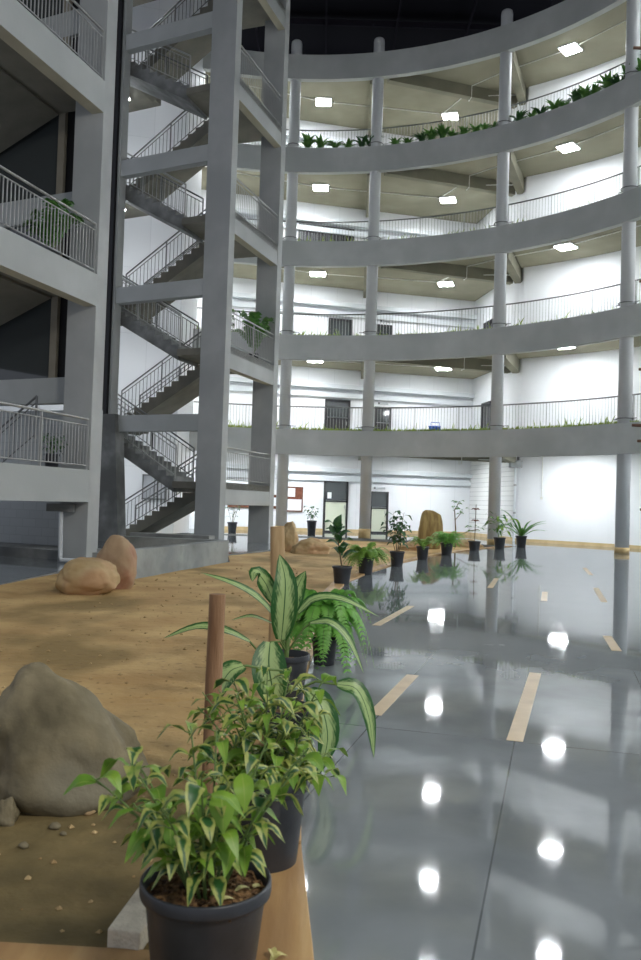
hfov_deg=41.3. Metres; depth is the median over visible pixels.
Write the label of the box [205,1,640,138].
ceiling
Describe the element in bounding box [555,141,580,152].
ceiling light
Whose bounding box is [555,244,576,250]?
diffuser
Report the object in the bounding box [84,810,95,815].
pebble
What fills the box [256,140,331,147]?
cable tray
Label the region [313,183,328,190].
ceiling light
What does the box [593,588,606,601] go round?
floor strip
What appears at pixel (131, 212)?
stair landing
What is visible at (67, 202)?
potted plant
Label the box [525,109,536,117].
plant
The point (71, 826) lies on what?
gravel
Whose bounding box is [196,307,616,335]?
grass
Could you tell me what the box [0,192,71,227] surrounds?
beam
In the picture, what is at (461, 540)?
boulder
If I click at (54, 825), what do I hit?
pebble
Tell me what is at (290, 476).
cable tray
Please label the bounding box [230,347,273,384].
beam
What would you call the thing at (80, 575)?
boulder
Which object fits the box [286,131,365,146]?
duct
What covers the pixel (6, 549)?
step
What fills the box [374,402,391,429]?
door
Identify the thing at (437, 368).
ceiling light
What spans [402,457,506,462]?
ceiling beam
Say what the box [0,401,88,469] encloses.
landing railing
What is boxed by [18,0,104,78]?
landing railing
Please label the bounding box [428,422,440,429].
plastic crate
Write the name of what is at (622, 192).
grass
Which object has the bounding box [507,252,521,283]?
ceiling beam
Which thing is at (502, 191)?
round column
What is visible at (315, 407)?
gallery railing
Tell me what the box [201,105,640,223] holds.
ceiling
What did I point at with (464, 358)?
conduit
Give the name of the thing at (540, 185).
wall
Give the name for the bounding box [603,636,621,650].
floor strip
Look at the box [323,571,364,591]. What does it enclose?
plank
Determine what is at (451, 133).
plant
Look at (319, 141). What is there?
plant
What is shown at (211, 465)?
concrete pillar
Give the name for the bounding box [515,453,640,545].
wall
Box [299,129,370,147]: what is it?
gallery railing
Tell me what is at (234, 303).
cable tray
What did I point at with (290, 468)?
duct
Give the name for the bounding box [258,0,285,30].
beam
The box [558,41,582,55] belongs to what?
ceiling light
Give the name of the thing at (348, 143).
plant
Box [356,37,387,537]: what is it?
round column
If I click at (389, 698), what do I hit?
floor strip
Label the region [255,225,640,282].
conduit
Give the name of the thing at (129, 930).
concrete block
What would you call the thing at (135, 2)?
stair landing
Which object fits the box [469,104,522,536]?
wall
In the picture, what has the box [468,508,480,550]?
potted plant
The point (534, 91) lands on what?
wall
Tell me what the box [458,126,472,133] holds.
plant
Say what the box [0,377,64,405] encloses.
beam
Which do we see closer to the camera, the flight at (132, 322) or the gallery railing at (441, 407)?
the flight at (132, 322)
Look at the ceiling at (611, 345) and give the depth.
40.17 m
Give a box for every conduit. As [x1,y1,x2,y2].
[205,118,640,197]
[208,20,625,113]
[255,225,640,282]
[330,358,504,370]
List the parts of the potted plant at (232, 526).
pot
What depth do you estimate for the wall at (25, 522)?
20.13 m
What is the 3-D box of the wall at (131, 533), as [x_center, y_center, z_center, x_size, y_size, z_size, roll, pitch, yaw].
[-3.603,1.616,20.560,2.084,0.620,0.315,1,-2,14]
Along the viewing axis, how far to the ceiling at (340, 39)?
38.45 m
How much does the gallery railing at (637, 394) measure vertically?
1.348 m
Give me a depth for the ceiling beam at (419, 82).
37.08 m
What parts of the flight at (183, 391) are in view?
rail, post, rail, baluster panel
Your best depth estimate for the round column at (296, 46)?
36.00 m
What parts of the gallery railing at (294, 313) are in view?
rail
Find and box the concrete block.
[107,887,147,949]
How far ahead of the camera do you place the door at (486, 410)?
41.17 m
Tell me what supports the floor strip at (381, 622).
on the floor
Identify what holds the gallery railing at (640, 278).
on the floor
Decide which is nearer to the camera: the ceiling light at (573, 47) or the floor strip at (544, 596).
the floor strip at (544, 596)
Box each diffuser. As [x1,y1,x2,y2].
[311,272,324,276]
[316,99,330,105]
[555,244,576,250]
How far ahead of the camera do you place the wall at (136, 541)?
19.52 m
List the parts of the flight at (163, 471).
baluster panel, rail, baluster panel, rail, post, post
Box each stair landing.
[125,203,147,218]
[129,86,160,112]
[133,0,155,6]
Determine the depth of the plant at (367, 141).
36.02 m
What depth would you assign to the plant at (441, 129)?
34.95 m
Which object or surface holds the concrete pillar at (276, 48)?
on the floor
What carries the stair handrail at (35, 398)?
attached to the half landing
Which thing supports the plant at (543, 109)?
in the trough
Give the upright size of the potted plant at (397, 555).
1.271 m
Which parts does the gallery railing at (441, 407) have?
rail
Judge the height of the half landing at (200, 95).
0.200 m
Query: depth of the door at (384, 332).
42.14 m
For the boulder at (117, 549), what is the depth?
12.83 m
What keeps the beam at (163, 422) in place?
attached to the concrete pillar at (211, 465)
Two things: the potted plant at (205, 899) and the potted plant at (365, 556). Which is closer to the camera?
the potted plant at (205, 899)
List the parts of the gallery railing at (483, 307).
rail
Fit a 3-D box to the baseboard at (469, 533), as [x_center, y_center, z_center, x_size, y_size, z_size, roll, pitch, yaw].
[7.979,2.663,40.296,0.030,0.160,5.779,2,-2,-9]
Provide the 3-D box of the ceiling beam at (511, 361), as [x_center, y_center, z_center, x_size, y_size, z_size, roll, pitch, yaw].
[7.941,-5.077,35.711,0.340,0.570,3.974,1,-2,21]
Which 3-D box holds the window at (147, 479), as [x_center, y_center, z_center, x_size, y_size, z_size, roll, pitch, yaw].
[-6.510,0.281,33.322,0.960,0.980,0.085,2,-2,-15]
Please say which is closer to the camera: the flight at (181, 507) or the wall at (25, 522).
the wall at (25, 522)
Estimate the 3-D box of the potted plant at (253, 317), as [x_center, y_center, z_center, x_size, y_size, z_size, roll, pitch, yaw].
[-2.206,-4.697,27.877,1.406,1.728,1.426,2,-2,0]
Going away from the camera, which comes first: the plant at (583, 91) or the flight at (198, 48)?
the flight at (198, 48)
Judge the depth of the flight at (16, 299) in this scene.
17.95 m
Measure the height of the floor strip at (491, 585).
0.005 m
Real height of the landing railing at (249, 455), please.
1.056 m
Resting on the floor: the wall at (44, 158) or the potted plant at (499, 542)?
the potted plant at (499, 542)
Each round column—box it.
[275,39,304,525]
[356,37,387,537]
[485,8,515,543]
[613,0,640,553]
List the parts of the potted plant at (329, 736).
pot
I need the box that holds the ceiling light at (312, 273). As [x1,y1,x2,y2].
[310,270,325,276]
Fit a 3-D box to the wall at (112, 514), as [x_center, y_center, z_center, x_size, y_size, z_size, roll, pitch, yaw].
[-6.849,-0.049,26.513,1.928,3.970,0.494,1,-2,26]
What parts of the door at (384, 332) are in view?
glass pane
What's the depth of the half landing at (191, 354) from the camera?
25.69 m
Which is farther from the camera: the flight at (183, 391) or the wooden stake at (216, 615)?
the flight at (183, 391)
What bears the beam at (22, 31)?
attached to the concrete pillar at (93, 137)
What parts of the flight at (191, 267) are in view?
baluster panel, rail, post, rail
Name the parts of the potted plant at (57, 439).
pot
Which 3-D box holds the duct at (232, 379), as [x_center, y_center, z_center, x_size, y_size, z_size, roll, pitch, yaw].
[1.739,-4.497,41.573,12.516,0.200,0.350,2,-2,-15]
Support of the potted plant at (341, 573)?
on the plank at (355, 575)
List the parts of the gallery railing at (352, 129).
rail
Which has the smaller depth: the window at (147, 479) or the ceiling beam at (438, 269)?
the window at (147, 479)
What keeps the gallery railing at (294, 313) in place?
on the floor
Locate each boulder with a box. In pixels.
[0,662,149,816]
[0,796,19,826]
[55,557,119,594]
[96,535,136,588]
[284,521,298,551]
[290,537,329,553]
[399,541,419,550]
[418,510,442,548]
[456,539,483,547]
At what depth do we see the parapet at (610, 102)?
34.27 m
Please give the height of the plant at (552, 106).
0.601 m
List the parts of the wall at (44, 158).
glass pane, glass pane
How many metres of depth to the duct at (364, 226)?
41.56 m
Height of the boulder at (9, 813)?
0.151 m
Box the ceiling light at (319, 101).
[315,97,331,105]
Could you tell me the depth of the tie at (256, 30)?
39.77 m
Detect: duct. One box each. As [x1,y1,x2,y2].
[227,464,472,477]
[230,377,474,397]
[232,292,476,319]
[236,208,447,236]
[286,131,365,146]
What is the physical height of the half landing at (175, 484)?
0.200 m
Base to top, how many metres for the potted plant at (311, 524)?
1.257 m
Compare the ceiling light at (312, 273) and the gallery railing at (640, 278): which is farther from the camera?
the ceiling light at (312, 273)
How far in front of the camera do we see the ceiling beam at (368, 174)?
39.16 m
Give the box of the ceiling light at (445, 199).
[439,196,456,202]
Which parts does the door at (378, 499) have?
panel, glass pane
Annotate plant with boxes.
[23,198,85,255]
[42,433,67,466]
[63,720,323,959]
[165,554,378,701]
[186,665,347,872]
[222,660,375,772]
[225,506,239,532]
[233,310,273,357]
[278,589,373,672]
[299,132,316,147]
[304,506,317,534]
[312,134,333,147]
[325,514,357,584]
[326,140,343,147]
[340,138,353,146]
[343,542,393,574]
[353,135,367,146]
[358,134,382,145]
[380,510,411,566]
[388,137,403,144]
[402,137,413,142]
[409,536,440,559]
[411,132,427,140]
[419,126,439,139]
[429,531,467,554]
[431,123,450,137]
[446,129,459,135]
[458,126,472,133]
[467,123,481,131]
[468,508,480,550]
[480,122,490,129]
[484,511,519,548]
[495,509,545,547]
[509,110,528,120]
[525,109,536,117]
[530,105,548,113]
[545,97,568,109]
[555,100,570,106]
[566,87,580,101]
[576,83,602,98]
[587,83,603,93]
[591,70,617,88]
[606,73,622,83]
[619,63,629,78]
[636,58,640,70]
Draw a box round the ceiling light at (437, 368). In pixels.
[434,367,451,369]
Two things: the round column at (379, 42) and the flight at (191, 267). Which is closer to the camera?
the flight at (191, 267)
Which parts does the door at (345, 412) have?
glass pane, panel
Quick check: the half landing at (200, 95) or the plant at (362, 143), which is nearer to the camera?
the half landing at (200, 95)
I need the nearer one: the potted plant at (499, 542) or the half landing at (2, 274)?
the half landing at (2, 274)
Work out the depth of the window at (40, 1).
18.87 m
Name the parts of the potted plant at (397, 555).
pot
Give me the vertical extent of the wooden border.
0.072 m
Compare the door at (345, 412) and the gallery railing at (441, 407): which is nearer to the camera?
the gallery railing at (441, 407)
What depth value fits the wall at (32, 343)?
18.64 m
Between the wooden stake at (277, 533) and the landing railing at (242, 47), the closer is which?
the wooden stake at (277, 533)
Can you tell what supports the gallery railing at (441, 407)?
on the floor
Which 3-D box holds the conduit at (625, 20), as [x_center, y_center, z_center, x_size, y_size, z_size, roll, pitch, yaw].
[4.034,-17.205,35.793,23.906,0.524,9.282,1,-2,18]
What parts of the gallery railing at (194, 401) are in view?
rail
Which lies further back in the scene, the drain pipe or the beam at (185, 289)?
the drain pipe
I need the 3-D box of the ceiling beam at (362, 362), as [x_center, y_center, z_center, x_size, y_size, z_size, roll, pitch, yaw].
[2.003,-5.249,39.062,0.260,0.420,5.405,2,-2,2]
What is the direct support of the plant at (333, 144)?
in the trough
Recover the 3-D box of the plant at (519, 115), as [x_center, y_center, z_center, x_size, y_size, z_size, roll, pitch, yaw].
[7.861,-14.149,33.370,0.864,0.603,1.016,3,-2,-32]
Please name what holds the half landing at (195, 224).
attached to the flight at (191, 267)
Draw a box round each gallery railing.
[194,401,278,425]
[197,307,281,333]
[290,406,362,429]
[293,313,365,335]
[296,221,367,240]
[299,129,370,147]
[374,405,490,430]
[377,305,492,333]
[380,207,495,236]
[382,108,498,131]
[503,394,633,428]
[505,280,635,326]
[508,166,638,223]
[510,54,640,122]
[633,393,640,420]
[636,278,640,302]
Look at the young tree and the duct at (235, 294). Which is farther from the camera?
the duct at (235, 294)
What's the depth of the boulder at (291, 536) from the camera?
24.77 m
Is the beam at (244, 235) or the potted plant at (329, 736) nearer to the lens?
the potted plant at (329, 736)
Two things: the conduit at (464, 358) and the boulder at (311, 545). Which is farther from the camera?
the conduit at (464, 358)
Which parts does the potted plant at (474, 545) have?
pot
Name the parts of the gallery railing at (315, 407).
rail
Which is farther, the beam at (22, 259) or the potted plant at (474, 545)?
the potted plant at (474, 545)
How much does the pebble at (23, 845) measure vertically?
0.027 m
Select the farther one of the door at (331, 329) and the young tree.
the door at (331, 329)
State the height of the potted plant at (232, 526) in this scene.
1.681 m
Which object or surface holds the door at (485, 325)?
in the wall at (479, 488)
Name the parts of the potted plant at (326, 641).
pot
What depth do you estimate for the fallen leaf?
2.51 m
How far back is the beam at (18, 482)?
15.73 m
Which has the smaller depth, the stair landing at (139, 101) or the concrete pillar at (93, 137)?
the concrete pillar at (93, 137)
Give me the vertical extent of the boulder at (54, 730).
0.672 m
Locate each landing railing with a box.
[0,165,96,272]
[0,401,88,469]
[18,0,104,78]
[226,447,269,483]
[231,312,273,362]
[236,178,277,243]
[240,45,281,124]
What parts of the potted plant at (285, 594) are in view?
stem, pot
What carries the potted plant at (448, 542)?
on the floor
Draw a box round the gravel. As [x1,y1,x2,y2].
[0,568,297,933]
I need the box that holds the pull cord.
[540,457,542,498]
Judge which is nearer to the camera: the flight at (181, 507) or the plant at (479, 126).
the flight at (181, 507)
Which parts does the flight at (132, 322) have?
post, baluster panel, rail, post, baluster panel, rail, post, post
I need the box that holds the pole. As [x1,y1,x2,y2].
[632,46,640,510]
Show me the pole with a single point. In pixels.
(634, 47)
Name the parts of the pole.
rod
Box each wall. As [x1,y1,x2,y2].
[0,0,192,533]
[0,36,77,202]
[0,224,69,379]
[0,410,102,547]
[92,540,227,578]
[98,414,125,540]
[123,536,228,560]
[130,532,214,538]
[173,0,207,533]
[189,118,476,531]
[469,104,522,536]
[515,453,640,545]
[516,346,640,428]
[518,246,640,324]
[521,147,640,221]
[524,50,640,117]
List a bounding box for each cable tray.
[226,472,470,485]
[229,385,472,405]
[232,301,474,328]
[245,219,409,239]
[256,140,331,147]
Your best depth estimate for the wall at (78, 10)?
18.52 m
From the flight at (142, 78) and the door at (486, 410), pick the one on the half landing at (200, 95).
the flight at (142, 78)
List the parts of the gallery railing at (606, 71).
baluster panel, rail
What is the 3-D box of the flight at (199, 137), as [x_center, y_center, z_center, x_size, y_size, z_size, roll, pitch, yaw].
[-4.838,-11.236,29.037,3.550,3.352,1.383,1,-2,26]
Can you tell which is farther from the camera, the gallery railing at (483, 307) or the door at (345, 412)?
the door at (345, 412)
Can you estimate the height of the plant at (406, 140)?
0.469 m
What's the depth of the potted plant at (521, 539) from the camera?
31.15 m
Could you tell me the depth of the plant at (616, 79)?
30.14 m
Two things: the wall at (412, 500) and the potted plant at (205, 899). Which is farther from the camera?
the wall at (412, 500)
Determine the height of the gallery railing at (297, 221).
1.348 m
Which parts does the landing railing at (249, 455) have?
rail, post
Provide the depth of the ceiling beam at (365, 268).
38.74 m
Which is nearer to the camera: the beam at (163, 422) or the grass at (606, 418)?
the beam at (163, 422)
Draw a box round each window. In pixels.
[17,0,79,19]
[141,474,166,499]
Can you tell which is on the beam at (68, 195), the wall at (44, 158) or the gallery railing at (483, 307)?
the wall at (44, 158)
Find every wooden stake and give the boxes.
[202,593,225,794]
[268,526,284,644]
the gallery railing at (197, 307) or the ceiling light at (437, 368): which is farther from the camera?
the ceiling light at (437, 368)
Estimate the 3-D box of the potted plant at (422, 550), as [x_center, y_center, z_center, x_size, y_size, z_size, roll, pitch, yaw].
[2.646,1.767,22.159,0.867,0.604,0.903,0,-2,45]
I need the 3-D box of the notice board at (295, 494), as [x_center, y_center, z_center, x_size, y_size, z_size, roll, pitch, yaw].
[-1.245,0.927,40.816,0.817,1.210,0.060,2,-2,-15]
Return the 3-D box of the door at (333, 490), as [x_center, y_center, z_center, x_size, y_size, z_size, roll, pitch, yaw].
[0.737,1.179,41.322,1.221,2.720,0.110,2,-2,-15]
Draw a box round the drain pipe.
[509,457,521,540]
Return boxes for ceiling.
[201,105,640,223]
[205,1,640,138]
[233,220,640,300]
[241,0,564,54]
[278,336,640,378]
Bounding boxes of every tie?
[255,27,259,51]
[392,0,401,49]
[464,0,477,36]
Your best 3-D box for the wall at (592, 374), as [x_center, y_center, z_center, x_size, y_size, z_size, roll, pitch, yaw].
[14.889,-3.659,20.371,4.960,3.770,36.361,2,-2,-12]
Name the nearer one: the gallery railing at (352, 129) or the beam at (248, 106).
the beam at (248, 106)
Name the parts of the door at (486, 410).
panel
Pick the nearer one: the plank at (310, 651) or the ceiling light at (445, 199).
the plank at (310, 651)
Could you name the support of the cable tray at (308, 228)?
attached to the wall at (412, 500)
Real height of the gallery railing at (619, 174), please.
1.348 m
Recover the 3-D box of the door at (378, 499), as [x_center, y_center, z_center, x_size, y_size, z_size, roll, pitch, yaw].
[2.878,1.488,41.884,0.952,2.270,0.110,2,-2,-15]
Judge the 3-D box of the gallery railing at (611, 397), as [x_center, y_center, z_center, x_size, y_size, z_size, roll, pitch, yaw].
[9.137,-2.318,31.664,0.324,1.348,5.506,3,-2,-42]
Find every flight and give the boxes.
[0,68,57,152]
[0,276,50,325]
[117,394,194,492]
[120,331,200,435]
[121,275,198,366]
[125,153,203,242]
[125,209,205,320]
[125,454,196,535]
[129,110,208,201]
[130,29,207,119]
[134,0,212,101]
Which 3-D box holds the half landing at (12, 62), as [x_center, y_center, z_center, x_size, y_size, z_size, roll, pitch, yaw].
[-7.670,-8.252,14.427,4.218,0.240,9.074,1,-2,18]
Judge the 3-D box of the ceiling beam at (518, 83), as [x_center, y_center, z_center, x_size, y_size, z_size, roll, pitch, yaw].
[8.324,-17.067,36.044,0.340,0.570,3.974,1,-2,21]
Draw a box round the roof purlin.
[290,18,500,30]
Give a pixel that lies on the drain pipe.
(518, 464)
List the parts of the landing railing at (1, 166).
rail, post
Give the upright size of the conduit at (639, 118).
0.524 m
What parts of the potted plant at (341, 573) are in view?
pot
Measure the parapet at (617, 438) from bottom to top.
1.050 m
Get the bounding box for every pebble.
[18,841,28,848]
[49,822,60,829]
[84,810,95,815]
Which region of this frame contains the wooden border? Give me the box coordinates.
[256,844,313,959]
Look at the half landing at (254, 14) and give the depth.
28.55 m
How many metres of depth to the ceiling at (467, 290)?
39.08 m
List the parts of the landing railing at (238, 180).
rail, post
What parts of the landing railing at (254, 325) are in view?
rail, post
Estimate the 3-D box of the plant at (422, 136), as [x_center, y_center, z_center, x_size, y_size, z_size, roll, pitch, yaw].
[4.215,-14.184,35.393,0.931,0.552,0.792,2,-2,-17]
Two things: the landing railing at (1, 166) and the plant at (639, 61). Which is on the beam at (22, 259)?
the landing railing at (1, 166)
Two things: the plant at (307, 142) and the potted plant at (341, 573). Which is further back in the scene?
the plant at (307, 142)
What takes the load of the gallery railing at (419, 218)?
on the floor
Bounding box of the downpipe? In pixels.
[46,503,75,561]
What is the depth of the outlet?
17.14 m
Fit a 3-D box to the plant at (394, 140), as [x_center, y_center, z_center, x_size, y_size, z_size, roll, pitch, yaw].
[3.201,-14.183,35.862,0.743,0.512,0.686,2,-2,6]
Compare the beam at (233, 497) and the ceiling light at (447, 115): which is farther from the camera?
the ceiling light at (447, 115)
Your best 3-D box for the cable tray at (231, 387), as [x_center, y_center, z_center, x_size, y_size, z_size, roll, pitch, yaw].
[1.704,-4.096,41.644,12.516,0.240,0.180,2,-2,-15]
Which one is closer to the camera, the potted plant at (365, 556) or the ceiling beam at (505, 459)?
the potted plant at (365, 556)
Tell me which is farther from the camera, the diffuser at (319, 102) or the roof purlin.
the diffuser at (319, 102)
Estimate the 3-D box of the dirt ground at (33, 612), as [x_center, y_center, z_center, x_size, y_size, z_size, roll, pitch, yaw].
[-0.911,1.900,18.551,17.300,0.146,34.795,2,-2,0]
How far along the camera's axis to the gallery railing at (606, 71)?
32.51 m
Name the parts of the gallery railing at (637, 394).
baluster panel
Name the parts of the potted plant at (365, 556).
pot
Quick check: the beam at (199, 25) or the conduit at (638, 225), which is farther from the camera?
the conduit at (638, 225)
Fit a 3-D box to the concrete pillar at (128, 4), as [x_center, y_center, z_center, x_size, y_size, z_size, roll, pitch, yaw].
[-6.185,-11.645,26.799,0.099,19.300,0.412,1,-2,17]
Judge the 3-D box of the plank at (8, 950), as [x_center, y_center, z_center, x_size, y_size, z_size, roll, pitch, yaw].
[-1.296,1.413,2.441,1.900,0.068,0.360,2,-2,0]
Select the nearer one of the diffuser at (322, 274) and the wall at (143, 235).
the wall at (143, 235)
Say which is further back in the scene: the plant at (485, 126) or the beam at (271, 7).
the plant at (485, 126)
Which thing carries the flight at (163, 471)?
on the half landing at (175, 484)
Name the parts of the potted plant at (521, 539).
pot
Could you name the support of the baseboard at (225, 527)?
attached to the wall at (412, 500)
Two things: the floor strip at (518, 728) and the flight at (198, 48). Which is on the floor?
the floor strip at (518, 728)
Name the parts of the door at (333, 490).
panel, glass pane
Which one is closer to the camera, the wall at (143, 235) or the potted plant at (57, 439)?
the potted plant at (57, 439)
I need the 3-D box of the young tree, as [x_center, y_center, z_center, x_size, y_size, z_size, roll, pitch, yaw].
[5.093,1.556,29.600,1.174,1.696,0.472,2,-2,0]
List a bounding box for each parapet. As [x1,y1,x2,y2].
[189,421,640,456]
[193,303,640,360]
[196,186,640,267]
[203,0,626,81]
[206,71,640,174]
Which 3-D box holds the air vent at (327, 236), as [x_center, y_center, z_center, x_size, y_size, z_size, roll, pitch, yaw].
[0.270,-11.034,41.431,2.800,2.700,0.076,2,-2,-15]
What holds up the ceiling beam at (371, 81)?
attached to the ceiling at (610, 45)
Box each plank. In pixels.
[0,942,149,959]
[292,632,315,843]
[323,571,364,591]
[372,546,511,571]
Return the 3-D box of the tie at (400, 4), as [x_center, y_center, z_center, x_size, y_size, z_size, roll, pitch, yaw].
[3.467,-20.857,24.590,0.080,0.160,44.000,2,-2,0]
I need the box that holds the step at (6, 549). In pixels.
[0,542,100,559]
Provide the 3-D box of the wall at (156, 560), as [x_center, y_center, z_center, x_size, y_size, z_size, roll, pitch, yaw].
[-2.887,1.574,16.410,0.226,0.620,5.811,1,-2,13]
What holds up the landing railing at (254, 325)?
on the half landing at (191, 354)
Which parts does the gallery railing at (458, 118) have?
baluster panel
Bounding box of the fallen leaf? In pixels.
[268,947,287,959]
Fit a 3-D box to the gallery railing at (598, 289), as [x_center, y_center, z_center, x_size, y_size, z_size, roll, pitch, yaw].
[9.265,-6.314,31.774,0.324,1.348,5.506,3,-2,-42]
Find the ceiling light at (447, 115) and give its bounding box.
[442,111,458,119]
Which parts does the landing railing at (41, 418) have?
post, rail, post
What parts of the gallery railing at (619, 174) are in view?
rail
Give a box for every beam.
[0,0,104,113]
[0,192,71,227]
[0,226,97,306]
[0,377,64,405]
[0,462,89,501]
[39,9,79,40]
[116,278,202,304]
[118,414,197,431]
[121,144,207,179]
[126,11,212,54]
[225,482,269,505]
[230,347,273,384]
[234,211,277,265]
[239,79,281,147]
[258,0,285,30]
[361,361,363,378]
[363,267,366,297]
[366,173,369,217]
[368,80,372,137]
[379,358,510,373]
[381,262,512,284]
[384,168,514,196]
[387,75,517,108]
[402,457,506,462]
[502,457,515,462]
[504,354,519,372]
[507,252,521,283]
[509,151,523,193]
[511,52,526,105]
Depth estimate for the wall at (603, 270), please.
35.70 m
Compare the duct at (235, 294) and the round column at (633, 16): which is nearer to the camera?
the round column at (633, 16)
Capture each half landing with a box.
[0,38,75,113]
[0,271,57,296]
[172,481,269,491]
[177,347,273,373]
[182,212,277,257]
[186,78,281,143]
[242,0,285,29]
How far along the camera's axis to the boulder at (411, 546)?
27.93 m
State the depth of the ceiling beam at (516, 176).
35.91 m
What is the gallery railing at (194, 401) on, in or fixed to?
on the floor
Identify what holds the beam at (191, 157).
attached to the concrete pillar at (128, 4)
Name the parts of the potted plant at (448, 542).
pot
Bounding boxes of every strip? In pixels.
[102,0,123,413]
[373,606,413,625]
[374,674,418,715]
[487,578,498,587]
[506,672,540,741]
[541,592,547,600]
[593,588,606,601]
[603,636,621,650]
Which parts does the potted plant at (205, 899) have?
pot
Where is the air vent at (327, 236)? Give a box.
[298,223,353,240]
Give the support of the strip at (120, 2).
attached to the concrete pillar at (128, 4)
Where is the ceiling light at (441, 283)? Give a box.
[437,281,453,286]
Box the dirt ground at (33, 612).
[0,539,468,949]
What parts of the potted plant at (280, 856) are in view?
pot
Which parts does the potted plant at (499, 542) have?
pot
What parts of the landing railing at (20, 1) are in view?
rail, post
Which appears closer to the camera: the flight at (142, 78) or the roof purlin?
the flight at (142, 78)
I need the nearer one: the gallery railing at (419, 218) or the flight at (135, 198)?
the flight at (135, 198)
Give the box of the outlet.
[46,503,75,511]
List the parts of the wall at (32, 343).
glass pane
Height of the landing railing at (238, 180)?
1.056 m
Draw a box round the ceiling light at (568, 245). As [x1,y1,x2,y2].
[553,242,577,250]
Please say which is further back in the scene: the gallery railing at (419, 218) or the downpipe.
the gallery railing at (419, 218)
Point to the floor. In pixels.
(458, 839)
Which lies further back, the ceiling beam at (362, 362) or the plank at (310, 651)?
the ceiling beam at (362, 362)
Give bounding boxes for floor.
[0,529,640,959]
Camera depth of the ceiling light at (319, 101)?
39.14 m
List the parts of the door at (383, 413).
panel, glass pane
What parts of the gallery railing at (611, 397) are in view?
rail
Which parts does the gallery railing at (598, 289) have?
baluster panel, rail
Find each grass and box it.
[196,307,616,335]
[228,416,638,430]
[298,192,622,240]
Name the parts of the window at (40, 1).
glass pane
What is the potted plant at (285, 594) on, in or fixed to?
on the plank at (310, 651)
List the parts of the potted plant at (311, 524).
pot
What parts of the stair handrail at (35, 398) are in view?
baluster panel, rail, post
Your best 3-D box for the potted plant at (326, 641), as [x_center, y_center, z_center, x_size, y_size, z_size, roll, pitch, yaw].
[0.053,1.359,7.239,0.851,0.883,0.815,2,-2,0]
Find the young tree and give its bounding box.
[451,500,483,546]
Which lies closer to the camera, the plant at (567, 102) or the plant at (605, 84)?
the plant at (605, 84)
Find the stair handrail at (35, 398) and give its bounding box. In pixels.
[2,395,37,462]
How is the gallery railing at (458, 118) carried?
on the floor
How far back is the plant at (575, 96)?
31.52 m
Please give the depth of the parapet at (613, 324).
33.89 m
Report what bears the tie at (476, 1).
attached to the roof purlin
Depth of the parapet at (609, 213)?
33.96 m
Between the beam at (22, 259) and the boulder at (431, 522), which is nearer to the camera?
the beam at (22, 259)
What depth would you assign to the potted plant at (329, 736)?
4.29 m
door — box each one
[322,481,348,531]
[324,399,350,429]
[328,318,352,335]
[370,487,388,532]
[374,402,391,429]
[377,320,392,334]
[481,401,490,428]
[483,319,492,328]
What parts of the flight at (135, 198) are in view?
baluster panel, rail, post, baluster panel, rail, post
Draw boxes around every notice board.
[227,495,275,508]
[287,486,302,511]
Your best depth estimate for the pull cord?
36.06 m
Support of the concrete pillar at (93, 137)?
on the floor
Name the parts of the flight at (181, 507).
post, rail, baluster panel, rail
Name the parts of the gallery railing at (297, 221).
rail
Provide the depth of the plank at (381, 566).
22.05 m
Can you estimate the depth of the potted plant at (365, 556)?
16.71 m
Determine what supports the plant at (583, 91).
in the trough
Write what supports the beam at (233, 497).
attached to the concrete pillar at (211, 465)
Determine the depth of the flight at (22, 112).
18.01 m
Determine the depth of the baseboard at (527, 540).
35.05 m
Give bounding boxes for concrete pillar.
[57,0,117,562]
[108,0,132,413]
[194,0,242,539]
[248,0,289,542]
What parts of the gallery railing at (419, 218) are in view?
rail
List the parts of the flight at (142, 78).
rail, baluster panel, baluster panel, rail, post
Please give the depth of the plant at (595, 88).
30.93 m
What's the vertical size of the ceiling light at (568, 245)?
0.076 m
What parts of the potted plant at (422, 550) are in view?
pot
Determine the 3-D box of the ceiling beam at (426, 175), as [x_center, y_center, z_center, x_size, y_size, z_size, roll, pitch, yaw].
[5.722,-13.140,37.158,6.214,0.520,0.300,2,-2,-18]
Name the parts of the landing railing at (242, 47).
rail, post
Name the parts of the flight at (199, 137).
rail, baluster panel, post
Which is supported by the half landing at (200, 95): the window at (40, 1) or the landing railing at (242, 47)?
the landing railing at (242, 47)
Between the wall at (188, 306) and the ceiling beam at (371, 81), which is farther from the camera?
the ceiling beam at (371, 81)
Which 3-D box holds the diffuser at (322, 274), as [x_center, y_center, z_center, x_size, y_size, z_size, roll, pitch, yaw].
[-0.119,-9.443,39.026,0.660,0.016,0.660,2,-2,0]
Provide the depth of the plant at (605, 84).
30.46 m
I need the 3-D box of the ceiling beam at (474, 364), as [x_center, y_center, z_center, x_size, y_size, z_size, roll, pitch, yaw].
[5.467,-5.147,36.937,6.214,0.520,0.300,2,-2,-18]
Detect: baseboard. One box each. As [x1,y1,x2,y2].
[224,526,467,534]
[468,532,511,540]
[515,538,640,548]
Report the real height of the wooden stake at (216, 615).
1.025 m
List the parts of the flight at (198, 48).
rail, baluster panel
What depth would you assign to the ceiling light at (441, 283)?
39.90 m
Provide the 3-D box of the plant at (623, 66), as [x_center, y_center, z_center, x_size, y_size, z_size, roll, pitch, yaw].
[10.900,-14.164,29.877,0.823,0.634,1.098,2,-2,10]
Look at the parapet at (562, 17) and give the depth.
34.87 m
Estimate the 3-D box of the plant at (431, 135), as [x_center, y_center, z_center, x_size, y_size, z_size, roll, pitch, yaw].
[4.560,-14.256,35.333,0.959,0.715,1.038,3,-2,-30]
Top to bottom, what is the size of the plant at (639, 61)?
0.651 m

